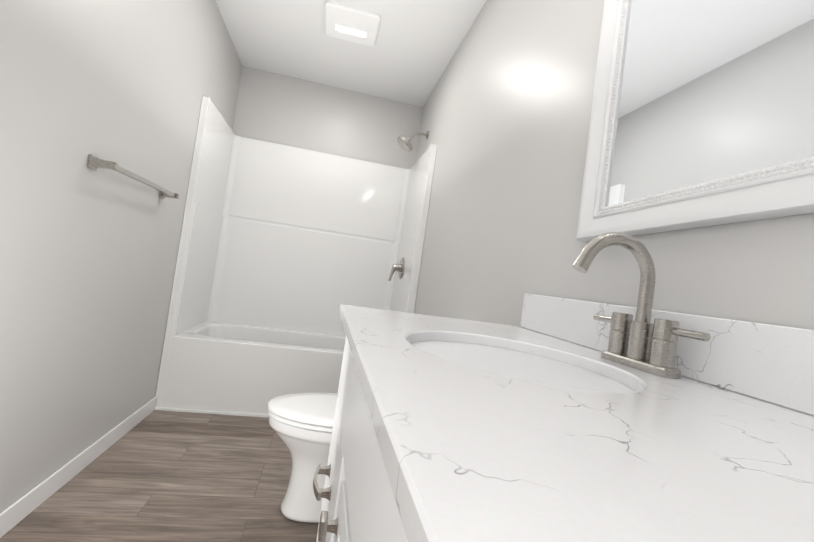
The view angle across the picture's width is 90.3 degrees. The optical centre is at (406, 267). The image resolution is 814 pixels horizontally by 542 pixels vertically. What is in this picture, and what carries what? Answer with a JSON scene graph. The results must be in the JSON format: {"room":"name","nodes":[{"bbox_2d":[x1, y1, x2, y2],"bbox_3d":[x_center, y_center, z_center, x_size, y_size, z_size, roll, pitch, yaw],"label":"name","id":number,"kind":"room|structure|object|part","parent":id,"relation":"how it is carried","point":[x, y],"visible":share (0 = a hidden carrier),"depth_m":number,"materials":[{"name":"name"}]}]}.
{"room":"bathroom","nodes":[
{"label":"bathroom","id":0,"kind":"room"},
{"bbox_2d":[0,0,241,512],"bbox_3d":[-1.168,-0.399,1.261,0.100,2.530,4.050,8,-2,-11],"label":"wall","id":1,"kind":"structure","parent":0,"point":[88,258],"depth_m":1.54,"materials":[{"name":"grey paint"}]},
{"bbox_2d":[0,396,156,537],"bbox_3d":[-1.207,0.821,0.855,0.011,0.082,3.266,8,-2,-11],"label":"baseboard","id":2,"kind":"structure","parent":1,"relation":"attached to","point":[20,509],"depth_m":1.60,"materials":[{"name":"white wood"}]},
{"bbox_2d":[87,154,178,198],"bbox_3d":[-1.185,-0.382,1.816,0.082,0.048,0.693,8,-2,-11],"label":"towel bar","id":3,"kind":"object","parent":1,"relation":"attached to","point":[94,162],"visible":1,"depth_m":1.60,"materials":[{"name":"silver metal"}]},
{"bbox_2d":[0,410,318,541],"bbox_3d":[-0.564,1.018,1.381,1.724,0.100,4.250,8,-2,-11],"label":"floor","id":4,"kind":"structure","parent":0,"point":[162,476],"depth_m":1.67,"materials":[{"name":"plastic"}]},
{"bbox_2d":[156,96,435,414],"bbox_3d":[-0.726,-0.101,3.016,1.521,2.166,0.778,8,-2,-11],"label":"shower","id":5,"kind":"object","parent":4,"relation":"on","point":[285,252],"visible":0.73,"depth_m":3.24,"materials":[{"name":"white plastic"}]},
{"bbox_2d":[155,96,436,417],"bbox_3d":[-0.664,0.008,2.627,1.522,1.945,0.017,8,-2,-11],"label":"trim strip","id":6,"kind":"object","parent":5,"relation":"attached to","point":[210,412],"visible":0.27,"depth_m":2.50,"materials":[{"name":"white plastic"}]},
{"bbox_2d":[268,393,337,522],"bbox_3d":[-0.196,0.660,1.709,0.770,0.757,0.395,8,-2,-11],"label":"toilet","id":7,"kind":"object","parent":4,"relation":"on","point":[301,424],"visible":0.21,"depth_m":1.57,"materials":[{"name":"white ceramic"}]},
{"bbox_3d":[-0.307,0.597,1.687,0.529,0.040,0.386,8,-2,-11],"label":"seat","id":8,"kind":"part","parent":7,"relation":"part of","materials":[{"name":"plastic"}]},
{"bbox_2d":[313,232,813,541],"bbox_3d":[0.143,0.475,0.648,0.584,1.130,1.116,8,-2,-11],"label":"bathroom vanity","id":9,"kind":"object","parent":4,"relation":"on","point":[553,419],"visible":1,"depth_m":0.37,"materials":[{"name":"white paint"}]},
{"bbox_2d":[571,232,710,378],"bbox_3d":[0.363,0.053,0.707,0.176,0.230,0.250,8,-2,-11],"label":"faucet","id":10,"kind":"object","parent":9,"relation":"on","point":[640,348],"depth_m":0.70,"materials":[{"name":"silver metal"}]},
{"bbox_2d":[232,66,422,168],"bbox_3d":[-0.787,-0.281,3.453,1.724,2.530,0.100,8,-2,-11],"label":"wall","id":11,"kind":"structure","parent":0,"point":[271,107],"depth_m":3.42,"materials":[{"name":"grey paint"}]},
{"bbox_2d":[215,0,485,106],"bbox_3d":[-0.197,-1.585,1.456,1.724,0.100,4.250,8,-2,-11],"label":"ceiling","id":12,"kind":"structure","parent":0,"point":[407,56],"depth_m":2.77,"materials":[{"name":"paint"}]},
{"bbox_2d":[325,0,380,45],"bbox_3d":[-0.346,-1.509,2.528,0.330,0.029,0.330,8,-2,-11],"label":"ceiling vent","id":13,"kind":"object","parent":12,"relation":"in","point":[351,23],"visible":0.96,"depth_m":2.48,"materials":[{"name":"white plastic"}]},
{"bbox_2d":[414,0,813,329],"bbox_3d":[0.408,-0.167,1.576,0.100,2.530,4.050,8,-2,-11],"label":"wall","id":14,"kind":"structure","parent":0,"point":[506,114],"depth_m":1.33,"materials":[{"name":"grey paint"}]},
{"bbox_2d":[576,0,813,241],"bbox_3d":[0.554,-0.518,0.751,0.030,0.902,0.588,8,-3,-11],"label":"mirror","id":15,"kind":"object","parent":14,"relation":"attached to","point":[702,113],"visible":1,"depth_m":0.73,"materials":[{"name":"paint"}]}
]}

